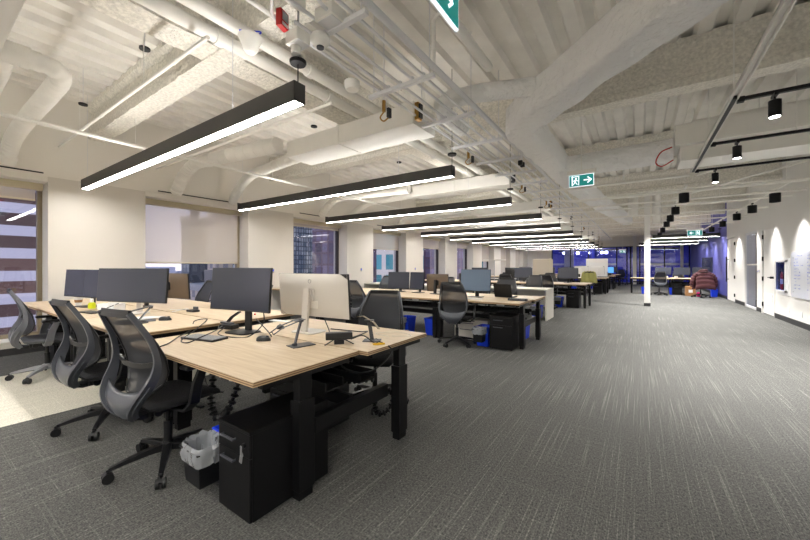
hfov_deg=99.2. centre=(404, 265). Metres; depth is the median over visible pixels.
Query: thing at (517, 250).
roller blind
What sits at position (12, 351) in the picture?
baseboard
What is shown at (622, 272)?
chair
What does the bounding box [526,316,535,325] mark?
rail
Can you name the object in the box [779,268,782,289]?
fire extinguisher
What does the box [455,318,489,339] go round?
trash bin
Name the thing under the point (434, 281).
monitor
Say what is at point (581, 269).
monitor
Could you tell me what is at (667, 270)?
monitor
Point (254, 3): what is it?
ceiling pipe
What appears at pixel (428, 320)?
recycling bin
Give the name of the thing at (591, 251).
wall
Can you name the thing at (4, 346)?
wall
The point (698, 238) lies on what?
linear pendant light
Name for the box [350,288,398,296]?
desk
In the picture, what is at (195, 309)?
phone
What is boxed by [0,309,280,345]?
trim
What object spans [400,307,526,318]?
rail
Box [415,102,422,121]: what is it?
control box
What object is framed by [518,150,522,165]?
sensor
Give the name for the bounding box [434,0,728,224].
duct
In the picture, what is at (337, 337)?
speaker
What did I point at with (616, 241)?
wall
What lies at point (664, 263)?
window
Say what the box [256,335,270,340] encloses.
mouse
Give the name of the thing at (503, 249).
roller blind
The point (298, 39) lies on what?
junction box
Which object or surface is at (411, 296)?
desk
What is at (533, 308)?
caddy
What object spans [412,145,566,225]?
ceiling beam
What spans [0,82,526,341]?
wall
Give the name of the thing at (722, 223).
spotlight
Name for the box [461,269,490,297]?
monitor
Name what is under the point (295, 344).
laptop stand
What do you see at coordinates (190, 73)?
ceiling beam
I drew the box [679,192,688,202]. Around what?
spotlight
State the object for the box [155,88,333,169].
ceiling pipe
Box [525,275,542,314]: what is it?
chair
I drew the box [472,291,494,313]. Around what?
desk
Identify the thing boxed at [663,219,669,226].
spotlight
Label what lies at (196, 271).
tower building
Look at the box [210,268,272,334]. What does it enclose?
monitor
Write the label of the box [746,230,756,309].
door
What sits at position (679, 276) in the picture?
chair
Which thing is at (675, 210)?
spotlight
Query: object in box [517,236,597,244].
duct
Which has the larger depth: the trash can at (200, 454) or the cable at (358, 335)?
the cable at (358, 335)
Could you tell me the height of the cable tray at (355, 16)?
0.964 m
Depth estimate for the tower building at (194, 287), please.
68.55 m
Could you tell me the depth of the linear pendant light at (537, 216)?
9.87 m
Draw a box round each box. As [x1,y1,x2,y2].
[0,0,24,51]
[284,0,305,11]
[286,26,309,56]
[315,0,346,29]
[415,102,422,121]
[685,286,695,295]
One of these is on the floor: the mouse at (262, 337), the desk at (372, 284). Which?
the desk at (372, 284)
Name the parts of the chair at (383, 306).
seat, frame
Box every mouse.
[159,316,171,320]
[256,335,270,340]
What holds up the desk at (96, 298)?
on the floor
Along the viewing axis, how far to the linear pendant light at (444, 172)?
5.49 m
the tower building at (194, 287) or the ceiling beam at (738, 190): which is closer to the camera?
the ceiling beam at (738, 190)
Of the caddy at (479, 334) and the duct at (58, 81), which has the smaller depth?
the duct at (58, 81)
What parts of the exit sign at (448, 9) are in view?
sign panel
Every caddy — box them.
[472,327,486,342]
[531,306,535,314]
[554,297,560,304]
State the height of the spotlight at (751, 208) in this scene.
0.250 m
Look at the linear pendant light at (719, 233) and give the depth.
14.72 m
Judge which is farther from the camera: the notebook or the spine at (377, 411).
the notebook
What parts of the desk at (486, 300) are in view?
leg, leg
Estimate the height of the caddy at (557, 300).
0.237 m
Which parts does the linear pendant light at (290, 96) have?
suspension rod, suspension rod, suspension rod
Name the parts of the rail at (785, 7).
hanger rod, hanger rod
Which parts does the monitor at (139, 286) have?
screen panel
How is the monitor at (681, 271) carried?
on the desk
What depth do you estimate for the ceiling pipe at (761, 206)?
10.45 m
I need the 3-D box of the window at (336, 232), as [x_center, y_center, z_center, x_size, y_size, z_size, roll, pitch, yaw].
[-2.723,-0.100,10.181,0.100,2.400,2.030,0,0,34]
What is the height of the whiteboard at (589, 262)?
1.680 m
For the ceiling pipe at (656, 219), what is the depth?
11.71 m
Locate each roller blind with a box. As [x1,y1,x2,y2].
[0,178,42,200]
[145,198,241,263]
[293,218,340,230]
[373,229,400,250]
[423,236,439,249]
[457,241,468,248]
[482,244,489,261]
[501,247,506,273]
[516,249,519,267]
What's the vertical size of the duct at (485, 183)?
0.649 m
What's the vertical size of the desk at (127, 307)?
0.785 m
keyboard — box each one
[181,333,227,341]
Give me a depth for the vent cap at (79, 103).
4.72 m
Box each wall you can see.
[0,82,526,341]
[0,284,492,349]
[527,233,690,278]
[553,246,688,282]
[564,249,573,279]
[589,249,594,258]
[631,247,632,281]
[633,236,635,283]
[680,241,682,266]
[690,154,809,324]
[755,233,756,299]
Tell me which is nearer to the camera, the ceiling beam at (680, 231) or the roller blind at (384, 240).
the roller blind at (384, 240)
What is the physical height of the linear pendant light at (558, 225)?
1.450 m
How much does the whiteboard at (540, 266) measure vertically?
1.560 m
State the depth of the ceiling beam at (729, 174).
9.59 m
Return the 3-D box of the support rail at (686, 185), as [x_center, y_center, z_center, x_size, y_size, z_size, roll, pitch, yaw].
[9.927,-2.135,13.204,0.040,1.030,15.000,0,0,34]
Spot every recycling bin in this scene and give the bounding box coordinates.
[212,425,218,435]
[404,315,415,331]
[424,316,431,334]
[475,324,489,346]
[526,325,529,338]
[531,304,543,317]
[555,296,563,306]
[710,289,717,296]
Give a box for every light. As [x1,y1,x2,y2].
[81,0,305,189]
[237,91,455,210]
[325,172,512,222]
[382,190,542,230]
[421,185,561,235]
[450,218,573,239]
[472,216,582,242]
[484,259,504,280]
[489,222,588,244]
[503,239,594,246]
[515,228,598,248]
[525,246,601,249]
[595,249,619,250]
[639,241,698,244]
[650,217,707,241]
[650,247,678,249]
[652,214,721,238]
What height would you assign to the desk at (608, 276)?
0.740 m
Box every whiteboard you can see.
[533,259,552,274]
[586,259,607,288]
[791,251,809,299]
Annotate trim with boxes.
[0,165,42,172]
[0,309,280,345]
[158,190,239,203]
[761,225,774,317]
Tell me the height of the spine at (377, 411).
0.209 m
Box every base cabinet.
[47,322,104,362]
[218,391,327,523]
[270,382,348,429]
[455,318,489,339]
[489,312,518,350]
[566,290,580,307]
[593,282,602,293]
[672,283,681,294]
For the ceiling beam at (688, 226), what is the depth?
20.65 m
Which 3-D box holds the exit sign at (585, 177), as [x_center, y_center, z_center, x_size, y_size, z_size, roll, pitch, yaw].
[2.844,-2.002,5.563,0.420,1.435,0.050,0,0,34]
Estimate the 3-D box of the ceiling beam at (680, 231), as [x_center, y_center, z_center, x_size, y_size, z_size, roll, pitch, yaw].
[15.926,-2.386,23.513,15.059,0.586,0.254,0,0,34]
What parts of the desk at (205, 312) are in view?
leg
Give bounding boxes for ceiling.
[7,0,809,200]
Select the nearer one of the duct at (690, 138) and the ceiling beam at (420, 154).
the duct at (690, 138)
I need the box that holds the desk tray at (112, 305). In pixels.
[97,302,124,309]
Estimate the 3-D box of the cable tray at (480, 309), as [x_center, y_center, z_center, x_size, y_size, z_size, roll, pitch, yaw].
[1.407,0.770,6.072,1.350,0.060,0.160,0,0,34]
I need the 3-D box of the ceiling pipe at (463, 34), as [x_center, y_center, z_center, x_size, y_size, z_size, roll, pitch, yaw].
[-1.117,-2.410,0.758,0.100,0.620,7.200,0,0,34]
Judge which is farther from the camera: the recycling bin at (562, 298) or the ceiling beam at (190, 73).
the recycling bin at (562, 298)
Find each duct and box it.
[0,40,71,165]
[170,100,434,204]
[318,171,516,221]
[397,199,551,231]
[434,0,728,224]
[443,215,570,236]
[474,224,582,239]
[497,231,591,242]
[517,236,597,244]
[655,99,809,169]
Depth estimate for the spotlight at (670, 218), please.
10.58 m
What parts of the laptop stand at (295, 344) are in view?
hinged arm, plate, plate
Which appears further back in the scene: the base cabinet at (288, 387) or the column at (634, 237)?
the column at (634, 237)
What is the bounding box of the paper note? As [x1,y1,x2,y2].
[269,319,288,321]
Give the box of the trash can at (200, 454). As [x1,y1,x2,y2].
[179,432,219,489]
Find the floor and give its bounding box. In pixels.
[0,282,809,539]
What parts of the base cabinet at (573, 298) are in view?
drawer, drawer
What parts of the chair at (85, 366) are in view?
frame, stem, seat, armrest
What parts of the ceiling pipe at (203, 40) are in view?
hanger rod, hanger rod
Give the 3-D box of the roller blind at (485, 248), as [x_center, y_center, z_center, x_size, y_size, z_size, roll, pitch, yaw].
[4.788,-0.790,21.036,0.100,1.020,2.010,0,0,34]
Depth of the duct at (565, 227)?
17.16 m
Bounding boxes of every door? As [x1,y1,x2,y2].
[726,237,734,301]
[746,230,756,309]
[762,228,773,315]
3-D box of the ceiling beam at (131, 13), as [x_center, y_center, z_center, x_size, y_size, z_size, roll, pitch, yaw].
[-2.558,-2.396,2.552,0.358,0.566,8.562,0,0,34]
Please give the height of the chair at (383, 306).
1.048 m
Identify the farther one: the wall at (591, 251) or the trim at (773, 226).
the wall at (591, 251)
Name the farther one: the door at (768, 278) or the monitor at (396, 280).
the door at (768, 278)
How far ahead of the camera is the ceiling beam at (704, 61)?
4.10 m
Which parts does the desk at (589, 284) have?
leg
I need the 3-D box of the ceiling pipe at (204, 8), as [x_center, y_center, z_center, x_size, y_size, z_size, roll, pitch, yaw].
[4.236,-2.336,11.265,0.138,0.769,30.600,0,0,34]
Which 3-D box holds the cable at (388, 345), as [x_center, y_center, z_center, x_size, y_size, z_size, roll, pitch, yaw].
[-0.257,0.632,2.313,0.406,0.146,0.069,0,0,-32]
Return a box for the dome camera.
[310,30,330,50]
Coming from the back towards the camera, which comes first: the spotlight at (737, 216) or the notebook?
the spotlight at (737, 216)
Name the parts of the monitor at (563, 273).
screen panel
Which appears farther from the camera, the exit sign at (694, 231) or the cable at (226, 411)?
the exit sign at (694, 231)
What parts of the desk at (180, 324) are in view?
leg, leg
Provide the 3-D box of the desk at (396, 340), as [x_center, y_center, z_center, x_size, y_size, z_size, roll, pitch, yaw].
[-0.673,0.930,2.998,1.550,0.740,0.755,0,0,34]
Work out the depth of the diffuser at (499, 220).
10.13 m
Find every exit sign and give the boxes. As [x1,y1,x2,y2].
[430,0,457,31]
[567,116,595,187]
[619,236,625,252]
[686,205,703,235]
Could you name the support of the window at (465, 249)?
in the wall at (39, 151)
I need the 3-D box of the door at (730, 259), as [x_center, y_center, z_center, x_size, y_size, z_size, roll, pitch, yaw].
[12.159,0.130,12.868,0.148,2.320,1.350,0,0,34]
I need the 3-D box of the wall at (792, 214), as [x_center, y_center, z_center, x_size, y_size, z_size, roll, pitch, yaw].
[9.781,-0.715,9.134,0.250,4.030,33.300,0,0,34]
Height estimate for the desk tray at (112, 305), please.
0.080 m
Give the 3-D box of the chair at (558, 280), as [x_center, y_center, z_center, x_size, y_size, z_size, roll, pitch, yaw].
[7.509,0.776,16.415,0.662,1.048,0.652,0,0,29]
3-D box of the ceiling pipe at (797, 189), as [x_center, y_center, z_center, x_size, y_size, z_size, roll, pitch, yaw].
[6.270,-2.132,8.314,4.640,1.175,0.050,0,0,34]
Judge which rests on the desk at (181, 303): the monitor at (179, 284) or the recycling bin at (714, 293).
the monitor at (179, 284)
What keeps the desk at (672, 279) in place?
on the floor
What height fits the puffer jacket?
0.839 m
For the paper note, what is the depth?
3.50 m
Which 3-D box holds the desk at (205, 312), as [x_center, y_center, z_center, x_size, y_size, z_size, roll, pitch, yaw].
[-1.965,0.907,3.880,1.350,0.785,0.755,0,0,34]
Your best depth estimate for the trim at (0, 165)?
5.08 m
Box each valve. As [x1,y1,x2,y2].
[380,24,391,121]
[465,105,473,164]
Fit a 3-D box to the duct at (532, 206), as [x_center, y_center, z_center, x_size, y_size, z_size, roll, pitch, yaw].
[2.102,-1.657,11.667,5.213,0.649,1.349,0,0,34]
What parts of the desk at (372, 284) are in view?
panel, modesty panel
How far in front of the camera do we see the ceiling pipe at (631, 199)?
10.75 m
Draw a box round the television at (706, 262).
[702,257,712,272]
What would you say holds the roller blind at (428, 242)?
attached to the wall at (39, 151)
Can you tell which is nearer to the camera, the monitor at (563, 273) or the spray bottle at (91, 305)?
the spray bottle at (91, 305)
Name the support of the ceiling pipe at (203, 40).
hanging from the ceiling
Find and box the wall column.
[644,196,650,305]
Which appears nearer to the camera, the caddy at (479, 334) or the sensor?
the sensor
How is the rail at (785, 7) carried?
hanging from the ceiling
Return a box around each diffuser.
[83,101,302,189]
[239,176,452,210]
[328,204,510,222]
[382,219,536,230]
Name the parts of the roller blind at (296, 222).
rail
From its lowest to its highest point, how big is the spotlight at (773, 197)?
0.250 m
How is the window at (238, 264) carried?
in the wall at (39, 151)
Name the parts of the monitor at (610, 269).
screen panel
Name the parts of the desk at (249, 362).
leg, leg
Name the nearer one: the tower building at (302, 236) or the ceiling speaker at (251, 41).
the ceiling speaker at (251, 41)
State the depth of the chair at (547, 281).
10.43 m
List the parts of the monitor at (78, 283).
screen panel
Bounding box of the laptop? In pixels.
[493,284,516,297]
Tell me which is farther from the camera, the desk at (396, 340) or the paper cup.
the paper cup
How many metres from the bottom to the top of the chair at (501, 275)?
1.048 m
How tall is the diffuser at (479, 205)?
0.010 m
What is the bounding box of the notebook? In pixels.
[79,310,96,313]
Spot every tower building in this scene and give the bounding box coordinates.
[181,264,206,282]
[185,270,212,301]
[207,264,232,269]
[233,226,311,273]
[312,228,333,273]
[373,248,462,283]
[377,248,423,281]
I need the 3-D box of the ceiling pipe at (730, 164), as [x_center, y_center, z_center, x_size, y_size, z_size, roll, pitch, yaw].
[6.023,-1.875,5.581,0.044,0.393,2.069,0,0,-33]
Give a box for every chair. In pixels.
[5,288,75,384]
[48,299,153,441]
[97,308,221,489]
[195,280,211,301]
[349,280,365,317]
[349,290,408,414]
[379,275,388,288]
[430,277,454,301]
[437,282,478,347]
[488,278,517,307]
[499,274,511,277]
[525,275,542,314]
[539,274,558,308]
[545,273,556,290]
[557,274,569,291]
[579,271,596,294]
[617,270,627,284]
[650,272,667,294]
[672,275,686,292]
[689,272,710,297]
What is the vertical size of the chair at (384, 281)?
1.048 m
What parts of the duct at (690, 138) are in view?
casing, casing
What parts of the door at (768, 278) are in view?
panel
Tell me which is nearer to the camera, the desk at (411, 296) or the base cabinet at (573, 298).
the desk at (411, 296)
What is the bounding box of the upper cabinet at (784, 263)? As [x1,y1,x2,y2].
[775,258,789,295]
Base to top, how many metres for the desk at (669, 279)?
0.740 m
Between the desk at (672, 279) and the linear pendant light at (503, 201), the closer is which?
the linear pendant light at (503, 201)
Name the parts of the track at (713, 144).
hanger rod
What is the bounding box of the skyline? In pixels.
[145,267,180,272]
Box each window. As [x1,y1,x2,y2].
[0,191,41,338]
[235,216,239,267]
[335,229,338,273]
[396,250,397,271]
[436,249,437,273]
[465,249,466,268]
[552,245,690,284]
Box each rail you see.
[315,383,387,432]
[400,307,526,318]
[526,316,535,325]
[659,184,687,230]
[690,0,796,172]
[701,156,788,230]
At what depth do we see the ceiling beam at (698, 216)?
17.97 m
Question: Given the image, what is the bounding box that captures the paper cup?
[74,297,82,305]
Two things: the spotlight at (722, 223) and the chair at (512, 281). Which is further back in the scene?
the spotlight at (722, 223)
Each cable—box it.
[160,318,222,346]
[217,313,264,337]
[331,328,367,339]
[341,345,391,372]
[351,335,380,342]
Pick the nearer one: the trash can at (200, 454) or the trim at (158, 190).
the trash can at (200, 454)
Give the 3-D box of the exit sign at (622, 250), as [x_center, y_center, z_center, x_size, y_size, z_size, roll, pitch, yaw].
[15.273,-1.820,24.199,0.420,1.800,0.050,0,0,34]
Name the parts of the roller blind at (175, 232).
rail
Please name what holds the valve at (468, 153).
hanging from the ceiling
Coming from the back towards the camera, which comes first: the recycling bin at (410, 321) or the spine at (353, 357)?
the recycling bin at (410, 321)
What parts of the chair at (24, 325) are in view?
frame, stem, armrest, seat, armrest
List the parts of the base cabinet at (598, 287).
drawer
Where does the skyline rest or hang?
on the ground
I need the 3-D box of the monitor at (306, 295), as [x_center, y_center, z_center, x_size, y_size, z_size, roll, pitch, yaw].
[-0.818,0.313,2.936,0.784,0.495,0.200,0,0,28]
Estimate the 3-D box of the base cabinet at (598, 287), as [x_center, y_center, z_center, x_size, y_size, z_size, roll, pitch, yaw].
[9.063,1.040,16.206,0.364,0.520,0.542,0,0,34]
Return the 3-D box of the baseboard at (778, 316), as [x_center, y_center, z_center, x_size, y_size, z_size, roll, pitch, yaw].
[4.830,1.240,2.070,0.012,0.120,16.050,0,0,34]
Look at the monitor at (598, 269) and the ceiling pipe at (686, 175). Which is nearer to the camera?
the ceiling pipe at (686, 175)
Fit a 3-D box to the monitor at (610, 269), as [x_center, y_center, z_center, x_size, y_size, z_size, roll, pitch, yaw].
[11.563,0.310,19.623,0.550,0.500,0.200,0,0,34]
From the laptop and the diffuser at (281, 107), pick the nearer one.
the diffuser at (281, 107)
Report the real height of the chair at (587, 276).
1.080 m
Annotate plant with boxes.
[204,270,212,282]
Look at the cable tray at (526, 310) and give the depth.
6.15 m
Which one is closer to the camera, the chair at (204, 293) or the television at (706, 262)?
the chair at (204, 293)
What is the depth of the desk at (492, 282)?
11.70 m
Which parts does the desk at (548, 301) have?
modesty panel, panel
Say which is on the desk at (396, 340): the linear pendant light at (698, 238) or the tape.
the tape
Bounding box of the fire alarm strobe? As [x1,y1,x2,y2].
[276,7,288,32]
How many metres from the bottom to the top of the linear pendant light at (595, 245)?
1.450 m
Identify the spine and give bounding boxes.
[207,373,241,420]
[343,356,373,383]
[372,387,390,416]
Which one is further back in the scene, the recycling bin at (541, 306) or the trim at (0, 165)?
the recycling bin at (541, 306)
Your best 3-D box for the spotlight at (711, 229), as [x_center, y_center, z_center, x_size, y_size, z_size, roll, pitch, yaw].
[12.334,-1.495,13.867,0.180,0.250,0.180,0,0,34]
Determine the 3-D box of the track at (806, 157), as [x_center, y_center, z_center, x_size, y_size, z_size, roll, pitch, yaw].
[5.748,-2.112,5.260,2.035,1.075,0.050,0,0,34]
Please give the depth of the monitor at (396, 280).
7.55 m
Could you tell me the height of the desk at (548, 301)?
0.745 m
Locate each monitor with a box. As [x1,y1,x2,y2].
[64,269,98,307]
[96,268,168,314]
[143,273,190,306]
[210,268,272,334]
[279,273,350,334]
[388,272,409,291]
[410,272,424,292]
[426,274,448,293]
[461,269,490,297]
[505,268,514,277]
[514,268,532,281]
[558,268,577,282]
[574,266,587,276]
[590,266,603,277]
[608,267,613,275]
[655,267,670,274]
[673,267,689,277]
[692,267,709,274]
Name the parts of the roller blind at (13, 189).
rail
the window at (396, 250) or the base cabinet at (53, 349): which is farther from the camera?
the window at (396, 250)
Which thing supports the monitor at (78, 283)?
on the desk at (127, 307)
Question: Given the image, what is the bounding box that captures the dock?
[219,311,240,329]
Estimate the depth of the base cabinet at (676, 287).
15.50 m
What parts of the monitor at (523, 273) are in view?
screen panel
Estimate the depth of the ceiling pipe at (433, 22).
3.47 m
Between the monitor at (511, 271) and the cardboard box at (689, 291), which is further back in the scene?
the cardboard box at (689, 291)
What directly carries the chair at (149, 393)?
on the floor
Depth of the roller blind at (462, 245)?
18.47 m
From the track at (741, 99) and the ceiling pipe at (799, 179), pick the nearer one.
the track at (741, 99)
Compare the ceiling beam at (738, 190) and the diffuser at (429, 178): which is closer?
the diffuser at (429, 178)
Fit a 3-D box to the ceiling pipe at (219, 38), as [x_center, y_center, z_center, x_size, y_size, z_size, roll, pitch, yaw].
[4.021,-2.334,11.411,0.145,0.772,30.600,0,0,34]
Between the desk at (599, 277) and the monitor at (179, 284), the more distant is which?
the desk at (599, 277)
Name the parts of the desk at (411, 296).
leg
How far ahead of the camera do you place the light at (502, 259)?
13.25 m
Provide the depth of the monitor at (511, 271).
12.97 m
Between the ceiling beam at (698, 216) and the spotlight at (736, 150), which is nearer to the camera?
the spotlight at (736, 150)
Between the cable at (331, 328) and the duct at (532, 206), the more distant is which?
the duct at (532, 206)
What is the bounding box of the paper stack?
[137,316,161,319]
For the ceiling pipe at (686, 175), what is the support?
hanging from the ceiling
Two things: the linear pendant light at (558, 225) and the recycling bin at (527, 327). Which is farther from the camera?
the linear pendant light at (558, 225)
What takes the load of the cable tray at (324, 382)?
on the desk at (249, 362)
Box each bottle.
[88,298,95,308]
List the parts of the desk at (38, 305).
leg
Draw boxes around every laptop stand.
[131,305,155,321]
[267,318,315,348]
[357,316,380,341]
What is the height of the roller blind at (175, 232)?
1.250 m
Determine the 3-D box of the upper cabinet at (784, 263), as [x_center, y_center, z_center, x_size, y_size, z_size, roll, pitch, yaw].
[8.936,0.250,8.173,0.070,0.860,0.780,0,0,34]
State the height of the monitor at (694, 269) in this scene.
0.500 m
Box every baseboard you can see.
[0,285,492,356]
[701,289,726,298]
[735,299,744,305]
[774,313,809,330]
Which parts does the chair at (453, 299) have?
frame, seat, armrest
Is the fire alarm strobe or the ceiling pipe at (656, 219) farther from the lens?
the ceiling pipe at (656, 219)
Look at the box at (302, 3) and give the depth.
2.35 m
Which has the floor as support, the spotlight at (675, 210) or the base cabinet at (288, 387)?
the base cabinet at (288, 387)
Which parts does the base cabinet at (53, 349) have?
drawer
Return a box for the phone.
[186,306,199,311]
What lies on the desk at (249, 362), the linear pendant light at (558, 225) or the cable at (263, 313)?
the cable at (263, 313)
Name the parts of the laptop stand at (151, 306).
hinged arm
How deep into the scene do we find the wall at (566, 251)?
27.70 m
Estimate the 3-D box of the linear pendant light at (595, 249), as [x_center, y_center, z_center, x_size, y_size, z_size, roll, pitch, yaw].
[16.173,-1.925,27.093,2.140,1.450,0.120,0,0,34]
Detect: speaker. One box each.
[238,29,262,54]
[325,331,353,345]
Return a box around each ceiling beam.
[76,0,403,147]
[88,0,347,142]
[269,1,809,182]
[361,130,676,202]
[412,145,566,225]
[415,157,782,209]
[453,183,746,219]
[478,203,724,228]
[571,215,710,228]
[578,223,700,232]
[592,229,686,236]
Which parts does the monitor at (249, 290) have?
screen panel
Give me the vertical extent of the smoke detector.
0.095 m
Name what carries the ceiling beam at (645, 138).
attached to the ceiling
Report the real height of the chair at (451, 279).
1.048 m
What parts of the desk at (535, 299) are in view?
leg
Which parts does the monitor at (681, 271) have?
screen panel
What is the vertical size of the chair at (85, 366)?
1.048 m
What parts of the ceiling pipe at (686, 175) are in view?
hanger rod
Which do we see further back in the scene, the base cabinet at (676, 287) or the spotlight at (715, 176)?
the base cabinet at (676, 287)
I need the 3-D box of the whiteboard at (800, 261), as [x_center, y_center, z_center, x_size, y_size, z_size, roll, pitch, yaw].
[7.717,0.190,6.365,0.055,0.980,3.100,0,0,34]
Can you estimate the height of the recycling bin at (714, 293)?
0.316 m
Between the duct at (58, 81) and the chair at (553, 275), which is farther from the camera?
the chair at (553, 275)
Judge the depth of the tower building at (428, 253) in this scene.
57.61 m
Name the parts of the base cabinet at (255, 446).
bar handle, bar handle, drawer, drawer, panel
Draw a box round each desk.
[23,298,107,365]
[40,305,159,361]
[85,311,220,423]
[96,298,178,302]
[125,299,210,310]
[155,329,358,501]
[166,307,293,393]
[238,318,426,439]
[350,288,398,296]
[364,282,426,290]
[365,293,438,337]
[400,290,439,303]
[429,296,531,349]
[466,286,553,320]
[466,293,544,339]
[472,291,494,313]
[491,281,525,284]
[554,282,591,305]
[554,283,587,307]
[570,277,606,293]
[574,277,608,292]
[606,276,613,288]
[631,277,670,292]
[671,278,690,287]
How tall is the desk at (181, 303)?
0.785 m
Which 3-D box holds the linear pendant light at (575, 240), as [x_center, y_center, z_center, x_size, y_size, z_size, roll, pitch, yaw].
[7.062,-1.925,18.617,5.180,1.450,0.120,0,0,34]
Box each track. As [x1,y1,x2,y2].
[695,98,809,172]
[710,69,809,146]
[737,83,809,103]
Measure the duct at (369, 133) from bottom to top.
0.649 m
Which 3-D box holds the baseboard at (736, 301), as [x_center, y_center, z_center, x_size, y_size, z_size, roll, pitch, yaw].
[11.385,1.240,11.731,0.012,0.120,1.300,0,0,34]
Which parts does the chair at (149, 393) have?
frame, stem, seat, armrest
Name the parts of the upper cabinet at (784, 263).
door frame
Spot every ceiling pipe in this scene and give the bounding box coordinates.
[0,112,520,237]
[57,32,209,147]
[133,0,577,231]
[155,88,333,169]
[176,0,579,231]
[245,0,594,235]
[429,0,492,71]
[431,0,460,73]
[540,133,689,192]
[561,165,807,210]
[562,206,767,221]
[565,171,809,203]
[568,195,793,213]
[577,205,747,226]
[584,206,733,230]
[622,170,624,180]
[628,194,637,215]
[652,192,660,223]
[673,159,809,198]
[697,162,741,175]
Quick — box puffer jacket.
[689,269,717,289]
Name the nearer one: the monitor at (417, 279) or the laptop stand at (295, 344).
the laptop stand at (295, 344)
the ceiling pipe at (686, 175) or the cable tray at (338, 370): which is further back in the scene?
the ceiling pipe at (686, 175)
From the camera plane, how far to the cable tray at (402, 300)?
7.19 m
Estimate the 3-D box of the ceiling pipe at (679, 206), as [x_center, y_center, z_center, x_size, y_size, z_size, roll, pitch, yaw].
[9.893,-2.135,13.831,4.840,1.170,0.040,0,0,34]
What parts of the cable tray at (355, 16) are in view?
hanger rod, hanger rod, hanger rod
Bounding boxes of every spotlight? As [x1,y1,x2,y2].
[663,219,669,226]
[667,214,673,221]
[671,205,679,214]
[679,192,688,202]
[709,226,714,231]
[712,169,718,182]
[719,219,725,226]
[732,140,741,158]
[733,212,740,220]
[747,203,756,212]
[768,91,781,118]
[769,192,780,202]
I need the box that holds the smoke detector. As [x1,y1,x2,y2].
[344,77,359,92]
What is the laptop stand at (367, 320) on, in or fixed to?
on the desk at (396, 340)
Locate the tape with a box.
[373,341,384,344]
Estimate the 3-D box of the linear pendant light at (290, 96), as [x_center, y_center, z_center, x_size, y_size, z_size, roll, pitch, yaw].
[-2.883,-1.925,3.962,5.180,1.450,0.120,0,0,34]
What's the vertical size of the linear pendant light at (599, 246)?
1.450 m
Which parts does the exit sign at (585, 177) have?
sign panel, stem, edge frame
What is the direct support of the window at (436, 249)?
in the wall at (39, 151)
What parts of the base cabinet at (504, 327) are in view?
drawer, drawer, panel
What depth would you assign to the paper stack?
3.38 m
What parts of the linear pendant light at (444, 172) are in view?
suspension rod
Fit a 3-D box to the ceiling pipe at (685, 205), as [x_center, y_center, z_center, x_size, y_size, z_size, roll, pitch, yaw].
[8.770,-2.135,12.176,4.840,1.170,0.040,0,0,34]
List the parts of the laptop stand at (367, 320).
hinged arm, plate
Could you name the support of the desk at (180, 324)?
on the floor
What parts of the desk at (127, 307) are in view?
leg, leg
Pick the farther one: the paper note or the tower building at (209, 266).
the tower building at (209, 266)
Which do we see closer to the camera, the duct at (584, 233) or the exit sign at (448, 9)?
the exit sign at (448, 9)
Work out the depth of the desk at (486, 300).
5.60 m
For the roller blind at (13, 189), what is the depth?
5.26 m
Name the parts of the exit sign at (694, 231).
sign panel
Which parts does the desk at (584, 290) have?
leg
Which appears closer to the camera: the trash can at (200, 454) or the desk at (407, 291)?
the trash can at (200, 454)
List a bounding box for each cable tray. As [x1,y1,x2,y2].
[270,0,611,240]
[290,371,343,392]
[322,363,374,383]
[402,300,432,303]
[402,302,432,307]
[467,306,519,313]
[468,305,531,312]
[554,288,583,290]
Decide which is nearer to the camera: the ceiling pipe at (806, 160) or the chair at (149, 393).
the chair at (149, 393)
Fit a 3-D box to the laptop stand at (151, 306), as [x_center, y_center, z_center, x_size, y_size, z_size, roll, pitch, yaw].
[-2.518,0.451,3.213,0.321,0.138,0.200,0,0,-36]
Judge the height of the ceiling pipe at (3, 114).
1.044 m
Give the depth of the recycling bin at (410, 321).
6.69 m
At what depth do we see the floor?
2.47 m
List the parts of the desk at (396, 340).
leg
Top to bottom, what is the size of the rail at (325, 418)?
0.090 m
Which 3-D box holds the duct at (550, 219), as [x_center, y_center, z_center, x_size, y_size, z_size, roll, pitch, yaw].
[4.152,-1.657,14.688,5.213,0.649,1.349,0,0,34]
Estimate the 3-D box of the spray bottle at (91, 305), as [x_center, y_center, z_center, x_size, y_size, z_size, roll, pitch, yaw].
[-3.804,0.455,4.189,0.076,0.120,0.075,0,0,34]
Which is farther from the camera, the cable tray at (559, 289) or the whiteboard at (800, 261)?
the cable tray at (559, 289)
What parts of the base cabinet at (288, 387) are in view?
drawer, drawer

